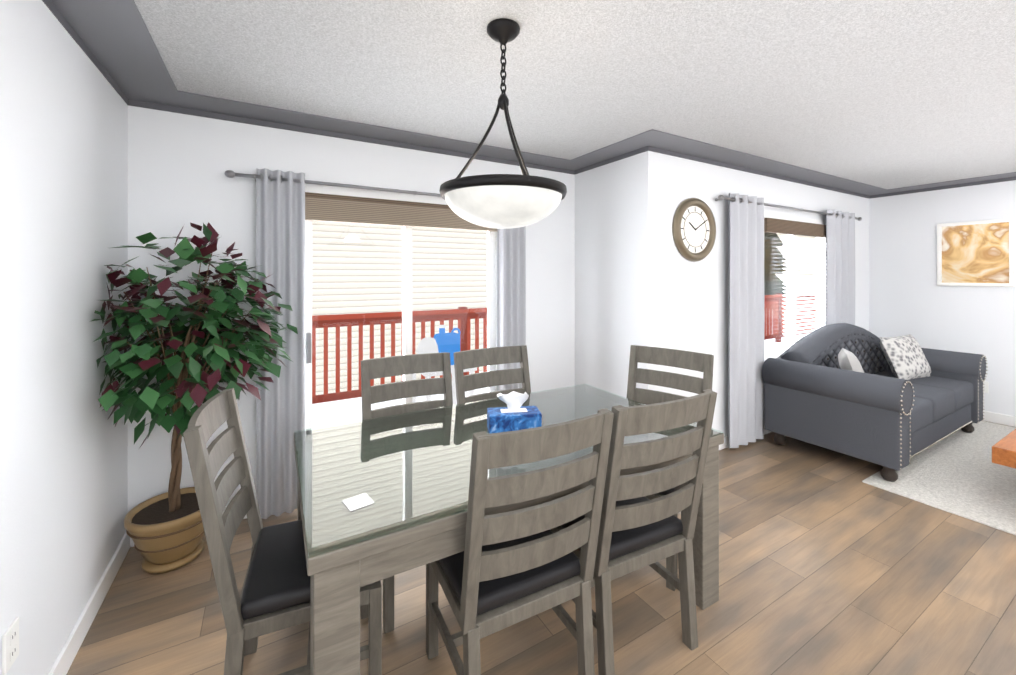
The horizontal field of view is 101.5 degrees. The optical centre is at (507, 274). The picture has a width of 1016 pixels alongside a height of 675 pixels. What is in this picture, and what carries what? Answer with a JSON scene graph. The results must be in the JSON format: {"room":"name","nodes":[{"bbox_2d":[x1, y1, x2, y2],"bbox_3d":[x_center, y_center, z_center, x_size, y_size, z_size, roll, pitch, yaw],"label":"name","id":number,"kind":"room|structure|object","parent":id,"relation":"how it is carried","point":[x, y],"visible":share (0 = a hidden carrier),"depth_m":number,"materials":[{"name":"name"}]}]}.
{"room":"dining room","nodes":[
{"label":"dining room","id":0,"kind":"room"},
{"bbox_2d":[0,0,127,674],"bbox_3d":[-0.710,0.258,-0.197,0.120,2.440,5.840,0,0,-30],"label":"wall","id":1,"kind":"structure","parent":0,"point":[63,232],"depth_m":1.48,"materials":[{"name":"white paint"}]},
{"bbox_2d":[2,617,18,674],"bbox_3d":[-1.458,1.089,1.218,0.010,0.115,0.075,0,0,-30],"label":"electrical outlet plate","id":2,"kind":"object","parent":1,"relation":"attached to","point":[10,645],"depth_m":1.21,"materials":[{"name":"white plastic"}]},
{"bbox_2d":[48,533,132,674],"bbox_3d":[-0.651,1.428,-0.163,0.017,0.100,5.600,0,0,-30],"label":"baseboard","id":3,"kind":"structure","parent":1,"relation":"attached to","point":[66,656],"depth_m":1.74,"materials":[{"name":"white wood"}]},
{"bbox_2d":[128,105,574,511],"bbox_3d":[-0.757,0.261,3.085,3.100,2.440,0.120,0,0,-30],"label":"wall","id":4,"kind":"structure","parent":0,"point":[179,164],"depth_m":2.52,"materials":[{"name":"white paint"}]},
{"bbox_2d":[224,168,525,518],"bbox_3d":[-0.677,0.413,2.979,2.244,2.085,0.143,0,0,-30],"label":"curtain","id":5,"kind":"object","parent":4,"relation":"hanging from","point":[280,255],"visible":0.62,"depth_m":2.54,"materials":[{"name":"grey fabric"}]},
{"bbox_2d":[305,183,497,428],"bbox_3d":[-0.722,0.451,3.065,1.640,2.080,0.170,0,0,-30],"label":"sliding glass door","id":6,"kind":"structure","parent":4,"relation":"in","point":[331,204],"depth_m":2.97,"materials":[{"name":"white plastic"}]},
{"bbox_2d":[66,420,1015,674],"bbox_3d":[2.346,1.509,1.581,7.190,0.060,5.840,0,0,-30],"label":"floor","id":7,"kind":"structure","parent":0,"point":[831,562],"depth_m":1.85,"materials":[{"name":"brown wood"}]},
{"bbox_2d":[92,222,297,573],"bbox_3d":[-1.493,0.599,2.108,0.787,1.762,0.771,0,0,-30],"label":"ficus plant","id":8,"kind":"object","parent":7,"relation":"on","point":[165,532],"visible":0.94,"depth_m":2.06,"materials":[{"name":"green plant"}]},
{"bbox_2d":[183,388,381,674],"bbox_3d":[-0.780,0.966,1.507,0.568,1.039,0.484,0,0,-23],"label":"chair","id":9,"kind":"object","parent":7,"relation":"on","point":[275,594],"visible":0.81,"depth_m":1.38,"materials":[{"name":"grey wood"}]},
{"bbox_2d":[361,352,452,633],"bbox_3d":[-0.439,0.966,2.065,0.484,1.039,0.568,0,0,-28],"label":"chair","id":10,"kind":"object","parent":7,"relation":"on","point":[375,368],"visible":0.19,"depth_m":2.25,"materials":[{"name":"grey wood"}]},
{"bbox_2d":[453,345,530,403],"bbox_3d":[0.024,0.966,2.300,0.484,1.039,0.568,0,0,-30],"label":"chair","id":11,"kind":"object","parent":7,"relation":"on","point":[468,359],"visible":0.1,"depth_m":2.50,"materials":[{"name":"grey wood"}]},
{"bbox_2d":[294,384,723,674],"bbox_3d":[0.001,1.096,1.882,1.700,0.767,0.965,0,0,-29],"label":"dining table","id":12,"kind":"object","parent":7,"relation":"on","point":[408,473],"visible":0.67,"depth_m":1.47,"materials":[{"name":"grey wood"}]},
{"bbox_2d":[342,493,374,511],"bbox_3d":[-0.468,0.711,1.297,0.075,0.003,0.075,0,0,-40],"label":"sheet","id":13,"kind":"object","parent":12,"relation":"on","point":[358,501],"visible":1,"depth_m":1.30,"materials":[{"name":"white paper"}]},
{"bbox_2d":[487,391,541,433],"bbox_3d":[0.027,0.626,1.898,0.235,0.173,0.120,0,0,-8],"label":"tissue box","id":14,"kind":"object","parent":12,"relation":"on","point":[514,415],"visible":0.94,"depth_m":1.85,"materials":[{"name":"blue cardboard"}]},
{"bbox_2d":[426,408,613,674],"bbox_3d":[0.012,0.966,1.479,0.484,1.039,0.568,0,0,-27],"label":"chair","id":15,"kind":"object","parent":7,"relation":"on","point":[504,570],"visible":0.9,"depth_m":1.30,"materials":[{"name":"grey wood"}]},
{"bbox_2d":[550,389,716,674],"bbox_3d":[0.469,0.966,1.716,0.484,1.039,0.568,0,0,-26],"label":"chair","id":16,"kind":"object","parent":7,"relation":"on","point":[638,529],"visible":0.9,"depth_m":1.51,"materials":[{"name":"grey wood"}]},
{"bbox_2d":[627,345,713,590],"bbox_3d":[0.801,0.966,2.300,0.484,1.039,0.568,0,0,43],"label":"chair","id":17,"kind":"object","parent":7,"relation":"on","point":[696,361],"visible":0.33,"depth_m":2.47,"materials":[{"name":"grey wood"}]},
{"bbox_2d":[762,323,987,481],"bbox_3d":[3.327,0.967,3.722,2.075,1.000,0.920,0,0,-30],"label":"sofa","id":18,"kind":"object","parent":7,"relation":"on","point":[890,405],"visible":1,"depth_m":3.38,"materials":[{"name":"grey fabric"}]},
{"bbox_2d":[862,421,1015,534],"bbox_3d":[4.354,1.474,2.344,2.550,0.012,2.900,0,0,-30],"label":"rug","id":19,"kind":"object","parent":7,"relation":"on","point":[959,473],"visible":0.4,"depth_m":2.96,"materials":[{"name":"white carpet"}]},
{"bbox_2d":[992,429,1015,468],"bbox_3d":[3.660,1.251,2.513,1.300,0.432,0.730,0,0,-30],"label":"coffee table","id":20,"kind":"object","parent":19,"relation":"on","point":[1004,451],"visible":1,"depth_m":2.48,"materials":[{"name":"brown wood"}]},
{"bbox_2d":[134,0,1015,188],"bbox_3d":[2.346,-0.991,1.582,7.190,0.060,5.840,0,0,-30],"label":"ceiling","id":21,"kind":"structure","parent":0,"point":[889,94],"depth_m":1.96,"materials":[{"name":"white paint"}]},
{"bbox_2d":[439,18,566,228],"bbox_3d":[-0.018,-0.570,1.618,0.492,0.779,0.492,0,0,-30],"label":"pendant lamp","id":22,"kind":"object","parent":21,"relation":"hanging from","point":[503,201],"visible":1,"depth_m":1.48,"materials":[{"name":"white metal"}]},
{"bbox_2d":[42,0,1015,198],"bbox_3d":[2.346,-0.940,1.582,6.950,0.041,5.600,0,0,-30],"label":"crown molding","id":23,"kind":"structure","parent":21,"relation":"attached to","point":[113,39],"depth_m":2.62,"materials":[{"name":"grey wood"}]},
{"bbox_2d":[575,155,635,397],"bbox_3d":[0.819,0.261,3.579,0.120,2.440,0.850,0,0,-30],"label":"wall","id":24,"kind":"structure","parent":0,"point":[605,267],"depth_m":3.47,"materials":[{"name":"white paint"}]},
{"bbox_2d":[636,151,868,435],"bbox_3d":[2.674,0.261,4.098,3.850,2.440,0.120,0,0,-30],"label":"wall","id":25,"kind":"structure","parent":0,"point":[682,302],"depth_m":3.37,"materials":[{"name":"white paint"}]},
{"bbox_2d":[672,198,715,261],"bbox_3d":[1.502,-0.359,3.319,0.510,0.510,0.045,0,0,-30],"label":"wall clock","id":26,"kind":"object","parent":25,"relation":"attached to","point":[694,229],"visible":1,"depth_m":3.31,"materials":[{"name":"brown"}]},
{"bbox_2d":[719,429,771,449],"bbox_3d":[2.694,1.431,4.030,3.844,0.100,0.017,0,0,-30],"label":"baseboard","id":27,"kind":"structure","parent":25,"relation":"attached to","point":[726,438],"depth_m":3.54,"materials":[{"name":"white wood"}]},
{"bbox_2d":[715,193,861,448],"bbox_3d":[2.845,0.389,4.063,2.644,2.135,0.113,0,0,-30],"label":"curtain","id":28,"kind":"object","parent":25,"relation":"hanging from","point":[746,322],"visible":0.9,"depth_m":3.60,"materials":[{"name":"grey fabric"}]},
{"bbox_2d":[764,212,825,361],"bbox_3d":[2.915,0.244,4.211,1.460,1.635,0.157,0,0,-30],"label":"living room window","id":29,"kind":"structure","parent":25,"relation":"in","point":[791,227],"depth_m":4.22,"materials":[{"name":"white plastic"}]},
{"bbox_2d":[869,180,1015,416],"bbox_3d":[5.615,0.260,2.992,0.120,2.440,4.990,0,0,-30],"label":"wall","id":30,"kind":"structure","parent":0,"point":[907,295],"depth_m":4.51,"materials":[{"name":"white paint"}]},
{"bbox_2d":[937,218,1014,286],"bbox_3d":[4.790,-0.214,4.266,0.024,0.670,0.540,0,0,-30],"label":"framed art","id":31,"kind":"object","parent":30,"relation":"attached to","point":[976,253],"visible":0.98,"depth_m":4.25,"materials":[{"name":"white paper"}]},
{"bbox_2d":[983,381,988,392],"bbox_3d":[4.827,1.141,4.216,0.010,0.115,0.075,0,0,-30],"label":"electrical outlet plate","id":32,"kind":"object","parent":30,"relation":"attached to","point":[986,384],"depth_m":4.19,"materials":[{"name":"white plastic"}]},
{"bbox_2d":[983,410,1015,426],"bbox_3d":[5.557,1.430,2.957,0.014,0.100,4.750,0,0,-30],"label":"baseboard","id":33,"kind":"structure","parent":30,"relation":"attached to","point":[988,416],"depth_m":4.12,"materials":[{"name":"white wood"}]},
{"label":"outside","id":34,"kind":"structure","parent":0,"visible":0},
{"bbox_2d":[312,293,815,427],"bbox_3d":[2.592,1.033,6.178,16.000,1.200,3.100,0,0,-30],"label":"deck","id":35,"kind":"object","parent":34,"point":[777,313],"depth_m":4.96,"materials":[{"name":"red wood"}]},
{"bbox_2d":[412,325,476,404],"bbox_3d":[-0.628,1.007,3.958,0.500,1.048,0.500,0,0,-30],"label":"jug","id":36,"kind":"object","parent":35,"relation":"on","point":[448,337],"depth_m":3.90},
{"bbox_2d":[312,221,815,394],"bbox_3d":[2.032,-1.014,11.118,30.000,9.000,0.100,0,0,-30],"label":"neighboring house siding","id":37,"kind":"structure","parent":34,"point":[450,254],"depth_m":8.44,"materials":[{"name":"white"}]},
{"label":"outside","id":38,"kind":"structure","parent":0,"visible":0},
{"bbox_2d":[764,232,786,294],"bbox_3d":[7.122,-1.438,12.114,3.873,4.563,3.200,0,0,-30],"label":"tree","id":39,"kind":"object","parent":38,"point":[773,269],"depth_m":10.81,"materials":[{"name":"white plant"}]}
]}

